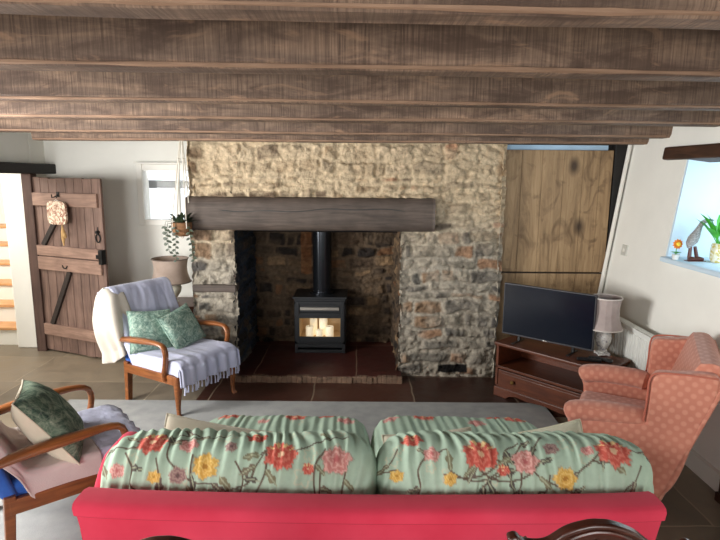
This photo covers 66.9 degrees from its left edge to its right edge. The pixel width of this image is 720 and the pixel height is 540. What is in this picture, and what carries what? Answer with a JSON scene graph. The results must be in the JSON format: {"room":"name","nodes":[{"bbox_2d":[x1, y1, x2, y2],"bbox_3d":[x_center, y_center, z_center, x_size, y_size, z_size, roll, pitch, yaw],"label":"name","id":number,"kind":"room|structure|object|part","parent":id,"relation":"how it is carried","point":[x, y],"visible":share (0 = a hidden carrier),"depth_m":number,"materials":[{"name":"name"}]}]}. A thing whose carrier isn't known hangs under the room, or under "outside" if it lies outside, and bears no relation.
{"room":"traditional dwelling","nodes":[
{"label":"traditional dwelling","id":0,"kind":"room"},
{"bbox_2d":[0,173,5,223],"bbox_3d":[-4.146,-0.467,5.151,1.900,2.520,3.500,0,10,0],"label":"wall","id":1,"kind":"structure","parent":0,"point":[2,210],"depth_m":6.67,"materials":[{"name":"white paint"}]},
{"bbox_2d":[0,132,45,347],"bbox_3d":[-3.247,0.222,1.818,0.290,2.300,7.900,0,10,0],"label":"wall","id":2,"kind":"structure","parent":0,"point":[18,147],"depth_m":5.22,"materials":[{"name":"white paint"}]},
{"bbox_2d":[0,162,55,173],"bbox_3d":[-3.063,-0.898,4.801,0.140,0.095,1.200,0,10,0],"label":"lintel","id":3,"kind":"object","parent":2,"relation":"attached to","point":[5,167],"visible":1,"depth_m":4.89,"materials":[{"name":"black wood"}]},
{"bbox_2d":[21,174,48,350],"bbox_3d":[-3.095,-0.057,5.219,0.090,1.705,0.100,0,10,0],"label":"post","id":4,"kind":"object","parent":2,"relation":"attached to","point":[26,179],"visible":0.66,"depth_m":5.16,"materials":[{"name":"brown wood"}]},
{"bbox_2d":[32,177,108,357],"bbox_3d":[-2.665,-0.011,5.008,0.874,1.660,0.100,5,11,23],"label":"door","id":5,"kind":"structure","parent":4,"relation":"attached to","point":[72,274],"depth_m":5.02,"materials":[{"name":"brown wood"}]},
{"bbox_2d":[47,199,67,245],"bbox_3d":[-2.719,-0.426,4.904,0.236,0.415,0.039,5,11,23],"label":"bag","id":6,"kind":"object","parent":5,"relation":"hanging from","point":[57,214],"visible":1,"depth_m":4.88,"materials":[{"name":"beige fabric"}]},
{"bbox_3d":[-2.319,-0.308,4.818,0.064,0.142,0.030,5,11,23],"label":"ring handle","id":7,"kind":"part","parent":5,"relation":"part of","materials":[{"name":"black metal"}]},
{"bbox_2d":[43,141,192,296],"bbox_3d":[-0.097,-0.394,5.563,6.000,2.300,0.200,0,10,0],"label":"wall","id":8,"kind":"structure","parent":0,"point":[131,247],"depth_m":5.40,"materials":[{"name":"white paint"}]},
{"bbox_2d":[133,162,189,225],"bbox_3d":[-1.909,-0.750,5.398,0.590,0.620,0.110,0,10,0],"label":"window","id":9,"kind":"structure","parent":8,"relation":"in","point":[141,167],"depth_m":5.37,"materials":[{"name":"white wood"}]},
{"bbox_2d":[236,341,401,376],"bbox_3d":[-0.356,0.831,5.043,1.420,0.058,0.980,0,10,0],"label":"hearth","id":10,"kind":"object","parent":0,"point":[279,358],"depth_m":4.91,"materials":[{"name":"red tile"}]},
{"bbox_2d":[293,232,347,352],"bbox_3d":[-0.370,0.005,5.175,0.500,1.525,0.400,0,10,0],"label":"wood stove","id":11,"kind":"object","parent":10,"relation":"on","point":[322,301],"visible":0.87,"depth_m":5.10,"materials":[{"name":"black metal"}]},
{"bbox_2d":[306,325,313,335],"bbox_3d":[-0.480,0.579,5.192,0.074,0.115,0.074,0,10,0],"label":"candle","id":12,"kind":"object","parent":11,"relation":"on","point":[309,328],"visible":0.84,"depth_m":5.16,"materials":[{"name":"beige wax"}]},
{"bbox_2d":[310,318,316,334],"bbox_3d":[-0.449,0.537,5.277,0.072,0.170,0.072,0,10,0],"label":"candle","id":13,"kind":"object","parent":11,"relation":"on","point":[313,321],"visible":0.54,"depth_m":5.25,"materials":[{"name":"beige wax"}]},
{"bbox_2d":[316,328,322,336],"bbox_3d":[-0.387,0.597,5.180,0.064,0.085,0.064,0,10,0],"label":"candle","id":14,"kind":"object","parent":11,"relation":"on","point":[319,332],"visible":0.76,"depth_m":5.16,"materials":[{"name":"beige wax"}]},
{"bbox_3d":[-0.374,0.481,5.073,0.452,0.390,0.022,0,10,0],"label":"door","id":15,"kind":"part","parent":11,"relation":"part of","materials":[{"name":"black metal"}]},
{"bbox_3d":[-0.373,0.359,5.044,0.362,0.030,0.022,0,10,0],"label":"handle","id":16,"kind":"part","parent":11,"relation":"part of","materials":[{"name":"metal"}]},
{"bbox_3d":[-0.372,0.228,5.218,0.500,0.020,0.390,0,10,0],"label":"plate","id":17,"kind":"part","parent":11,"relation":"part of","materials":[{"name":"black metal"}]},
{"bbox_2d":[319,318,326,334],"bbox_3d":[-0.354,0.532,5.265,0.080,0.185,0.080,0,10,0],"label":"candle","id":18,"kind":"object","parent":11,"relation":"on","point":[322,321],"visible":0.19,"depth_m":5.23,"materials":[{"name":"beige wax"}]},
{"bbox_2d":[326,325,333,336],"bbox_3d":[-0.290,0.581,5.192,0.076,0.115,0.076,0,10,0],"label":"candle","id":19,"kind":"object","parent":11,"relation":"on","point":[329,328],"visible":0.91,"depth_m":5.16,"materials":[{"name":"beige wax"}]},
{"bbox_2d":[186,141,507,377],"bbox_3d":[-0.107,-0.290,4.959,2.622,2.300,1.066,0,10,0],"label":"wall","id":20,"kind":"structure","parent":0,"point":[434,296],"depth_m":4.56,"materials":[{"name":"stone"}]},
{"bbox_2d":[185,196,435,231],"bbox_3d":[-0.401,-0.470,4.534,2.020,0.285,0.284,0,10,0],"label":"mantel beam","id":21,"kind":"structure","parent":20,"relation":"attached to","point":[209,212],"depth_m":4.40,"materials":[{"name":"brown wood"}]},
{"bbox_2d":[495,150,613,369],"bbox_3d":[1.638,-0.043,4.673,0.905,1.925,0.039,0,10,0],"label":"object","id":22,"kind":"structure","parent":20,"relation":"in","point":[557,202],"depth_m":4.59,"materials":[{"name":"brown wood"}]},
{"bbox_2d":[502,144,632,293],"bbox_3d":[1.735,-0.227,4.679,1.156,2.302,0.175,0,10,0],"label":"door frame","id":23,"kind":"structure","parent":20,"relation":"attached to","point":[620,151],"depth_m":4.52,"materials":[{"name":"wood"}]},
{"bbox_2d":[0,345,719,539],"bbox_3d":[-1.161,1.376,2.570,8.100,0.204,9.200,0,10,0],"label":"floor","id":24,"kind":"structure","parent":0,"point":[693,513],"depth_m":4.36,"materials":[{"name":"tile"}]},
{"bbox_2d":[0,224,17,344],"bbox_3d":[-4.111,0.082,6.127,1.420,1.110,1.480,0,10,0],"label":"stairs","id":25,"kind":"structure","parent":24,"relation":"on","point":[8,329],"depth_m":5.82,"materials":[{"name":"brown wood"}]},
{"bbox_2d":[119,319,236,415],"bbox_3d":[-1.460,0.577,4.223,0.804,0.830,0.673,6,11,31],"label":"chair","id":26,"kind":"object","parent":24,"relation":"on","point":[129,369],"visible":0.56,"depth_m":3.97,"materials":[{"name":"brown wood"}]},
{"bbox_2d":[92,283,130,363],"bbox_3d":[-1.828,0.400,4.216,0.286,0.562,0.400,4,10,18],"label":"throw blanket","id":27,"kind":"object","parent":26,"relation":"on","point":[109,307],"visible":0.73,"depth_m":4.06,"materials":[{"name":"beige fabric"}]},
{"bbox_3d":[-1.756,0.839,4.139,0.060,0.320,0.050,6,11,31],"label":"leg","id":28,"kind":"part","parent":26,"relation":"part of","materials":[{"name":"brown wood"}]},
{"bbox_3d":[-1.595,0.625,3.960,0.584,0.293,0.076,6,11,31],"label":"arm","id":29,"kind":"part","parent":26,"relation":"part of","materials":[{"name":"brown wood"}]},
{"bbox_3d":[-1.383,0.720,4.199,0.575,0.070,0.570,6,11,31],"label":"seat frame","id":30,"kind":"part","parent":26,"relation":"part of","materials":[{"name":"brown wood"}]},
{"bbox_2d":[97,277,240,395],"bbox_3d":[-1.474,0.459,4.211,0.958,0.684,0.589,6,11,31],"label":"throw blanket","id":31,"kind":"object","parent":26,"relation":"on","point":[201,359],"visible":0.65,"depth_m":4.10,"materials":[{"name":"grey fabric"}]},
{"bbox_2d":[126,309,172,354],"bbox_3d":[-1.588,0.462,4.128,0.359,0.332,0.161,-8,13,-40],"label":"pillow","id":32,"kind":"object","parent":31,"relation":"on","point":[144,324],"visible":0.81,"depth_m":4.07,"materials":[{"name":"green fabric"}]},
{"bbox_2d":[156,303,205,348],"bbox_3d":[-1.393,0.450,4.267,0.188,0.311,0.390,4,10,18],"label":"pillow","id":33,"kind":"object","parent":31,"relation":"on","point":[181,327],"visible":0.97,"depth_m":4.20,"materials":[{"name":"green fabric"}]},
{"bbox_3d":[-1.283,0.904,3.854,0.064,0.311,0.062,6,11,31],"label":"leg","id":34,"kind":"part","parent":26,"relation":"part of","materials":[{"name":"brown wood"}]},
{"bbox_3d":[-1.287,0.542,4.464,0.584,0.293,0.076,6,11,31],"label":"arm","id":35,"kind":"part","parent":26,"relation":"part of","materials":[{"name":"brown wood"}]},
{"bbox_3d":[-1.009,0.830,4.304,0.064,0.311,0.062,6,11,31],"label":"leg","id":36,"kind":"part","parent":26,"relation":"part of","materials":[{"name":"brown wood"}]},
{"bbox_2d":[176,297,193,313],"bbox_3d":[-1.720,0.560,5.130,0.470,0.540,0.400,0,10,0],"label":"side table","id":37,"kind":"object","parent":24,"relation":"on","point":[182,300],"visible":0.09,"depth_m":5.09,"materials":[{"name":"brown wood"}]},
{"bbox_2d":[151,256,191,301],"bbox_3d":[-1.741,0.095,5.020,0.368,0.414,0.368,0,10,0],"label":"table lamp","id":38,"kind":"object","parent":37,"relation":"on","point":[176,272],"visible":0.75,"depth_m":4.90,"materials":[{"name":"beige fabric"}]},
{"bbox_3d":[-1.739,-0.105,4.986,0.332,0.009,0.332,0,10,0],"label":"shade trim","id":39,"kind":"part","parent":38,"relation":"part of","materials":[{"name":"beige fabric"}]},
{"bbox_3d":[-1.740,0.001,5.004,0.356,0.215,0.356,0,10,0],"label":"lamp shade","id":40,"kind":"part","parent":38,"relation":"part of","materials":[{"name":"beige fabric"}]},
{"bbox_2d":[0,399,558,539],"bbox_3d":[-0.410,1.284,2.513,3.600,0.016,3.320,0,10,0],"label":"rug","id":41,"kind":"object","parent":24,"relation":"on","point":[55,520],"visible":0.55,"depth_m":3.94,"materials":[{"name":"grey carpet"}]},
{"bbox_2d":[0,384,127,539],"bbox_3d":[-1.539,0.832,2.639,0.804,0.830,0.673,-8,13,-39],"label":"chair","id":42,"kind":"object","parent":41,"relation":"on","point":[15,498],"visible":0.46,"depth_m":2.39,"materials":[{"name":"brown wood"}]},
{"bbox_3d":[-1.748,0.708,2.440,0.256,0.521,0.530,-8,13,-39],"label":"backrest","id":43,"kind":"part","parent":42,"relation":"part of","materials":[{"name":"blue fabric"}]},
{"bbox_3d":[-1.516,1.129,2.367,0.060,0.320,0.050,-8,13,-39],"label":"leg","id":44,"kind":"part","parent":42,"relation":"part of","materials":[{"name":"brown wood"}]},
{"bbox_2d":[8,472,27,495],"bbox_3d":[-1.467,0.893,2.711,0.581,0.117,0.500,-8,13,-39],"label":"seat cushion","id":45,"kind":"object","parent":42,"relation":"on","point":[15,487],"depth_m":2.37,"materials":[{"name":"blue fabric"}]},
{"bbox_2d":[11,379,83,465],"bbox_3d":[-1.492,0.721,2.619,0.289,0.381,0.512,-4,11,-25],"label":"pillow","id":46,"kind":"object","parent":42,"relation":"on","point":[40,413],"visible":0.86,"depth_m":2.46,"materials":[{"name":"green fabric"}]},
{"bbox_3d":[-1.713,0.794,2.880,0.584,0.293,0.076,-8,13,-39],"label":"arm","id":47,"kind":"part","parent":42,"relation":"part of","materials":[{"name":"brown wood"}]},
{"bbox_3d":[-1.470,0.957,2.720,0.575,0.070,0.570,-8,13,-39],"label":"seat frame","id":48,"kind":"part","parent":42,"relation":"part of","materials":[{"name":"brown wood"}]},
{"bbox_2d":[0,421,101,497],"bbox_3d":[-1.660,0.705,2.506,0.722,0.626,0.594,-8,13,-39],"label":"throw blanket","id":49,"kind":"object","parent":42,"relation":"on","point":[42,472],"visible":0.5,"depth_m":2.46,"materials":[{"name":"pink fabric"}]},
{"bbox_3d":[-1.330,0.874,2.429,0.584,0.293,0.076,-8,13,-39],"label":"arm","id":50,"kind":"part","parent":42,"relation":"part of","materials":[{"name":"brown wood"}]},
{"bbox_2d":[77,404,140,459],"bbox_3d":[-1.291,0.848,2.849,0.259,0.118,0.577,-8,13,-39],"label":"throw blanket","id":51,"kind":"object","parent":42,"relation":"on","point":[103,414],"visible":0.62,"depth_m":2.86,"materials":[{"name":"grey fabric"}]},
{"bbox_2d":[141,535,189,539],"bbox_3d":[-0.407,1.064,1.033,0.444,0.952,0.515,0,10,-4],"label":"dining chair","id":52,"kind":"object","parent":41,"relation":"on","point":[163,537],"visible":1,"depth_m":1.15,"materials":[{"name":"brown wood"}]},
{"bbox_2d":[72,415,666,539],"bbox_3d":[0.054,0.924,2.280,1.958,0.779,1.110,0,10,0],"label":"sofa","id":53,"kind":"object","parent":41,"relation":"on","point":[318,478],"visible":0.95,"depth_m":1.84,"materials":[{"name":"fabric"}]},
{"bbox_3d":[-0.840,0.890,2.289,0.169,0.570,0.950,0,10,0],"label":"arm","id":54,"kind":"part","parent":53,"relation":"part of","materials":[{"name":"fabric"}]},
{"bbox_2d":[164,413,281,433],"bbox_3d":[-0.607,0.788,2.276,0.537,0.314,0.208,0,10,0],"label":"pillow","id":55,"kind":"object","parent":53,"relation":"on","point":[172,421],"visible":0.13,"depth_m":2.32,"materials":[{"name":"beige fabric"}]},
{"bbox_2d":[100,428,376,494],"bbox_3d":[-0.426,0.750,1.980,0.980,0.338,0.323,0,10,0],"label":"cushion","id":56,"kind":"object","parent":53,"relation":"on","point":[208,459],"depth_m":1.86,"materials":[{"name":"green fabric"}]},
{"bbox_2d":[210,415,369,443],"bbox_3d":[-0.372,0.860,2.384,0.850,0.191,0.884,0,10,0],"label":"seat cushion","id":57,"kind":"object","parent":53,"relation":"on","point":[280,423],"depth_m":2.63,"materials":[{"name":"green fabric"}]},
{"bbox_3d":[0.027,0.999,1.814,1.860,0.554,0.165,0,10,0],"label":"panel","id":58,"kind":"part","parent":53,"relation":"part of","materials":[{"name":"fabric"}]},
{"bbox_2d":[382,427,471,443],"bbox_3d":[0.294,0.808,2.258,0.405,0.254,0.195,0,10,0],"label":"pillow","id":59,"kind":"object","parent":53,"relation":"on","point":[385,437],"visible":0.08,"depth_m":2.32,"materials":[{"name":"beige fabric"}]},
{"bbox_2d":[371,415,536,456],"bbox_3d":[0.468,0.867,2.384,0.850,0.190,0.878,0,10,0],"label":"seat cushion","id":60,"kind":"object","parent":53,"relation":"on","point":[396,424],"depth_m":2.62,"materials":[{"name":"green fabric"}]},
{"bbox_2d":[376,429,653,494],"bbox_3d":[0.544,0.757,1.979,0.980,0.340,0.325,0,10,0],"label":"cushion","id":61,"kind":"object","parent":53,"relation":"on","point":[423,462],"depth_m":1.86,"materials":[{"name":"green fabric"}]},
{"bbox_2d":[517,419,582,433],"bbox_3d":[0.774,0.809,2.308,0.459,0.298,0.196,0,10,0],"label":"pillow","id":62,"kind":"object","parent":53,"relation":"on","point":[575,426],"visible":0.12,"depth_m":2.35,"materials":[{"name":"beige fabric"}]},
{"bbox_2d":[506,518,688,539],"bbox_3d":[0.522,1.060,1.101,0.444,0.952,0.515,1,10,3],"label":"dining chair","id":63,"kind":"object","parent":41,"relation":"on","point":[593,528],"visible":1,"depth_m":1.20,"materials":[{"name":"brown wood"}]},
{"bbox_3d":[0.535,0.601,1.218,0.329,0.065,0.041,1,10,3],"label":"moulding","id":64,"kind":"part","parent":63,"relation":"part of","materials":[{"name":"brown wood"}]},
{"bbox_2d":[235,374,401,383],"bbox_3d":[-0.357,0.912,4.557,1.420,0.062,0.065,0,10,0],"label":"hearth edge","id":65,"kind":"structure","parent":24,"relation":"on","point":[384,379],"depth_m":4.54,"materials":[{"name":"stone"}]},
{"bbox_2d":[493,335,629,414],"bbox_3d":[1.472,0.812,4.088,0.388,0.436,0.884,-8,13,-41],"label":"tv stand","id":66,"kind":"object","parent":24,"relation":"on","point":[528,370],"visible":0.54,"depth_m":4.11,"materials":[{"name":"red wood"}]},
{"bbox_3d":[1.362,0.892,4.002,0.024,0.130,0.800,-8,13,-41],"label":"drawer","id":67,"kind":"part","parent":66,"relation":"part of","materials":[{"name":"red wood"}]},
{"bbox_3d":[1.351,0.894,3.992,0.006,0.095,0.740,-8,13,-41],"label":"raised panel","id":68,"kind":"part","parent":66,"relation":"part of","materials":[{"name":"red wood"}]},
{"bbox_2d":[502,282,597,355],"bbox_3d":[1.396,0.361,4.088,0.700,0.452,0.200,9,13,40],"label":"television","id":69,"kind":"object","parent":66,"relation":"on","point":[555,316],"visible":1,"depth_m":4.06,"materials":[{"name":"black plastic"}]},
{"bbox_2d":[577,356,601,362],"bbox_3d":[1.606,0.627,3.822,0.160,0.020,0.044,4,10,19],"label":"remote control","id":70,"kind":"object","parent":66,"relation":"on","point":[588,359],"visible":1,"depth_m":3.81,"materials":[{"name":"black plastic"}]},
{"bbox_2d":[588,355,612,362],"bbox_3d":[1.692,0.626,3.832,0.160,0.020,0.044,8,12,39],"label":"remote control","id":71,"kind":"object","parent":66,"relation":"on","point":[607,360],"visible":0.92,"depth_m":3.81,"materials":[{"name":"black plastic"}]},
{"bbox_2d":[593,293,623,355],"bbox_3d":[1.762,0.402,3.932,0.253,0.430,0.253,0,10,0],"label":"table lamp","id":72,"kind":"object","parent":66,"relation":"on","point":[608,321],"visible":0.89,"depth_m":3.84,"materials":[{"name":"beige fabric"}]},
{"bbox_2d":[595,332,611,352],"bbox_3d":[1.761,0.506,3.950,0.116,0.182,0.116,0,10,0],"label":"lamp base","id":73,"kind":"object","parent":72,"relation":"on","point":[603,340],"depth_m":3.91,"materials":[{"name":"white ceramic"}]},
{"bbox_3d":[1.762,0.417,3.934,0.253,0.010,0.253,0,10,0],"label":"shade trim","id":74,"kind":"part","parent":72,"relation":"part of","materials":[{"name":"beige fabric"}]},
{"bbox_3d":[1.763,0.306,3.915,0.244,0.225,0.244,0,10,0],"label":"lamp shade","id":75,"kind":"part","parent":72,"relation":"part of","materials":[{"name":"beige fabric"}]},
{"bbox_3d":[1.764,0.195,3.896,0.219,0.010,0.219,0,10,0],"label":"shade trim","id":76,"kind":"part","parent":72,"relation":"part of","materials":[{"name":"beige fabric"}]},
{"bbox_2d":[564,332,719,500],"bbox_3d":[1.572,0.787,3.079,0.717,0.827,0.783,6,11,28],"label":"armchair","id":77,"kind":"object","parent":24,"relation":"on","point":[662,409],"visible":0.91,"depth_m":2.75,"materials":[{"name":"pink fabric"}]},
{"bbox_2d":[580,391,645,406],"bbox_3d":[1.477,0.858,3.142,0.430,0.118,0.508,6,11,28],"label":"seat cushion","id":78,"kind":"object","parent":77,"relation":"on","point":[590,395],"depth_m":3.28,"materials":[{"name":"fabric"}]},
{"bbox_3d":[1.755,0.686,2.963,0.299,0.586,0.626,6,11,28],"label":"backrest","id":79,"kind":"part","parent":77,"relation":"part of","materials":[{"name":"fabric"}]},
{"bbox_2d":[714,482,719,503],"bbox_3d":[1.955,0.928,2.601,0.105,0.725,0.580,0,10,0],"label":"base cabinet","id":80,"kind":"object","parent":24,"relation":"on","point":[717,493],"visible":1,"depth_m":2.91,"materials":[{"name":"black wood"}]},
{"bbox_2d":[594,126,719,470],"bbox_3d":[2.372,0.346,1.349,0.750,2.300,6.950,0,10,0],"label":"wall","id":81,"kind":"structure","parent":0,"point":[660,297],"depth_m":3.92,"materials":[{"name":"white paint"}]},
{"bbox_2d":[621,244,628,255],"bbox_3d":[2.131,-0.159,4.393,0.024,0.086,0.086,0,10,0],"label":"light switch","id":82,"kind":"object","parent":81,"relation":"attached to","point":[624,250],"visible":1,"depth_m":4.38,"materials":[{"name":"grey plastic"}]},
{"bbox_2d":[609,317,657,370],"bbox_3d":[1.973,0.727,3.811,0.092,0.613,0.905,0,10,0],"label":"radiator","id":83,"kind":"object","parent":81,"relation":"attached to","point":[632,343],"visible":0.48,"depth_m":3.87,"materials":[{"name":"white metal"}]},
{"bbox_2d":[620,317,657,339],"bbox_3d":[1.964,0.436,3.744,0.065,0.016,0.860,0,10,0],"label":"grille","id":84,"kind":"object","parent":83,"relation":"attached to","point":[626,324],"depth_m":3.84,"materials":[{"name":"white metal"}]},
{"bbox_2d":[660,256,719,277],"bbox_3d":[2.405,0.047,3.084,0.630,0.035,1.470,0,10,0],"label":"window sill","id":85,"kind":"structure","parent":81,"relation":"attached to","point":[713,269],"depth_m":3.47,"materials":[{"name":"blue paint"}]},
{"bbox_2d":[672,239,682,259],"bbox_3d":[2.117,-0.140,3.646,0.071,0.141,0.072,0,10,0],"label":"flower pot","id":86,"kind":"object","parent":85,"relation":"on","point":[677,244],"visible":1,"depth_m":3.63,"materials":[{"name":"orange plastic"}]},
{"bbox_3d":[2.116,-0.089,3.655,0.052,0.036,0.051,0,10,0],"label":"pot","id":87,"kind":"part","parent":86,"relation":"part of","materials":[{"name":"white ceramic"}]},
{"bbox_2d":[684,219,713,261],"bbox_3d":[2.226,-0.197,3.575,0.166,0.280,0.066,0,10,0],"label":"bird ornament","id":88,"kind":"object","parent":85,"relation":"on","point":[693,238],"visible":0.89,"depth_m":3.57,"materials":[{"name":"grey wood"}]},
{"bbox_2d":[697,213,719,262],"bbox_3d":[2.355,-0.207,3.519,0.371,0.320,0.350,0,10,0],"label":"potted plant","id":89,"kind":"object","parent":85,"relation":"on","point":[714,255],"visible":1,"depth_m":3.50,"materials":[{"name":"green plant"}]},
{"bbox_3d":[2.336,-0.111,3.529,0.124,0.125,0.124,0,10,0],"label":"pot","id":90,"kind":"part","parent":89,"relation":"part of","materials":[{"name":"beige ceramic"}]},
{"bbox_2d":[662,143,719,161],"bbox_3d":[2.291,-0.699,3.215,0.207,0.126,1.501,0,10,0],"label":"lintel","id":91,"kind":"object","parent":81,"relation":"attached to","point":[703,152],"visible":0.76,"depth_m":3.59,"materials":[{"name":"brown wood"}]},
{"bbox_2d":[666,160,719,256],"bbox_3d":[2.436,-0.426,3.764,0.576,0.670,0.030,0,10,0],"label":"window","id":92,"kind":"structure","parent":81,"relation":"in","point":[700,187],"depth_m":3.75,"materials":[{"name":"glass"}]},
{"bbox_2d":[685,449,719,490],"bbox_3d":[1.982,1.440,1.461,0.037,0.100,6.800,0,10,0],"label":"baseboard","id":93,"kind":"structure","parent":81,"relation":"attached to","point":[700,466],"depth_m":3.13,"materials":[{"name":"white wood"}]},
{"bbox_3d":[-0.393,-0.925,1.567,6.600,0.110,8.000,0,10,0],"label":"ceiling","id":94,"kind":"structure","parent":0,"visible":0},
{"bbox_2d":[0,119,672,138],"bbox_3d":[-0.441,-1.124,3.929,5.503,0.295,0.127,0,10,-1],"label":"ceiling beam","id":95,"kind":"structure","parent":94,"relation":"attached to","point":[6,125],"depth_m":3.90,"materials":[{"name":"brown wood"}]},
{"bbox_2d":[31,132,648,144],"bbox_3d":[-0.116,-1.161,4.256,4.850,0.327,0.106,0,10,0],"label":"ceiling beam","id":96,"kind":"structure","parent":94,"relation":"attached to","point":[35,136],"depth_m":4.23,"materials":[{"name":"brown wood"}]},
{"bbox_2d":[161,141,196,261],"bbox_3d":[-1.439,-0.674,4.331,0.290,1.214,0.247,0,10,0],"label":"hanging planter","id":97,"kind":"object","parent":96,"relation":"hanging from","point":[181,227],"visible":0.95,"depth_m":4.32,"materials":[{"name":"green plant"}]},
{"bbox_3d":[-1.429,-0.762,4.310,0.123,1.033,0.122,0,10,0],"label":"macrame cord","id":98,"kind":"part","parent":97,"relation":"part of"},
{"bbox_2d":[171,221,191,236],"bbox_3d":[-1.432,-0.331,4.384,0.160,0.112,0.160,0,10,0],"label":"plant pot","id":99,"kind":"object","parent":97,"relation":"on","point":[179,228],"depth_m":4.32,"materials":[{"name":"orange ceramic"}]},
{"bbox_2d":[0,14,719,81],"bbox_3d":[-0.444,-0.790,1.824,5.512,0.244,0.121,0,10,-3],"label":"ceiling beam","id":100,"kind":"structure","parent":94,"relation":"attached to","point":[27,42],"depth_m":1.80,"materials":[{"name":"brown wood"}]},
{"bbox_2d":[0,70,719,110],"bbox_3d":[-0.443,-0.934,2.664,5.509,0.242,0.112,0,10,-2],"label":"ceiling beam","id":101,"kind":"structure","parent":94,"relation":"attached to","point":[15,85],"depth_m":2.65,"materials":[{"name":"brown wood"}]},
{"bbox_2d":[0,0,719,29],"bbox_3d":[-0.445,-0.679,1.171,5.512,0.243,0.117,0,10,-3],"label":"ceiling beam","id":102,"kind":"structure","parent":94,"relation":"attached to","point":[674,14],"depth_m":1.18,"materials":[{"name":"brown wood"}]},
{"bbox_2d":[0,102,719,126],"bbox_3d":[-0.442,-1.033,3.301,5.506,0.263,0.147,0,10,-2],"label":"ceiling beam","id":103,"kind":"structure","parent":94,"relation":"attached to","point":[8,110],"depth_m":3.27,"materials":[{"name":"brown wood"}]},
{"label":"outside","id":104,"kind":"structure","parent":0,"visible":0},
{"bbox_2d":[149,180,188,187],"bbox_3d":[-1.943,-0.951,6.054,1.900,0.085,0.150,0,10,0],"label":"lintel","id":105,"kind":"object","parent":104,"point":[152,183],"visible":0.08,"depth_m":5.98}
]}

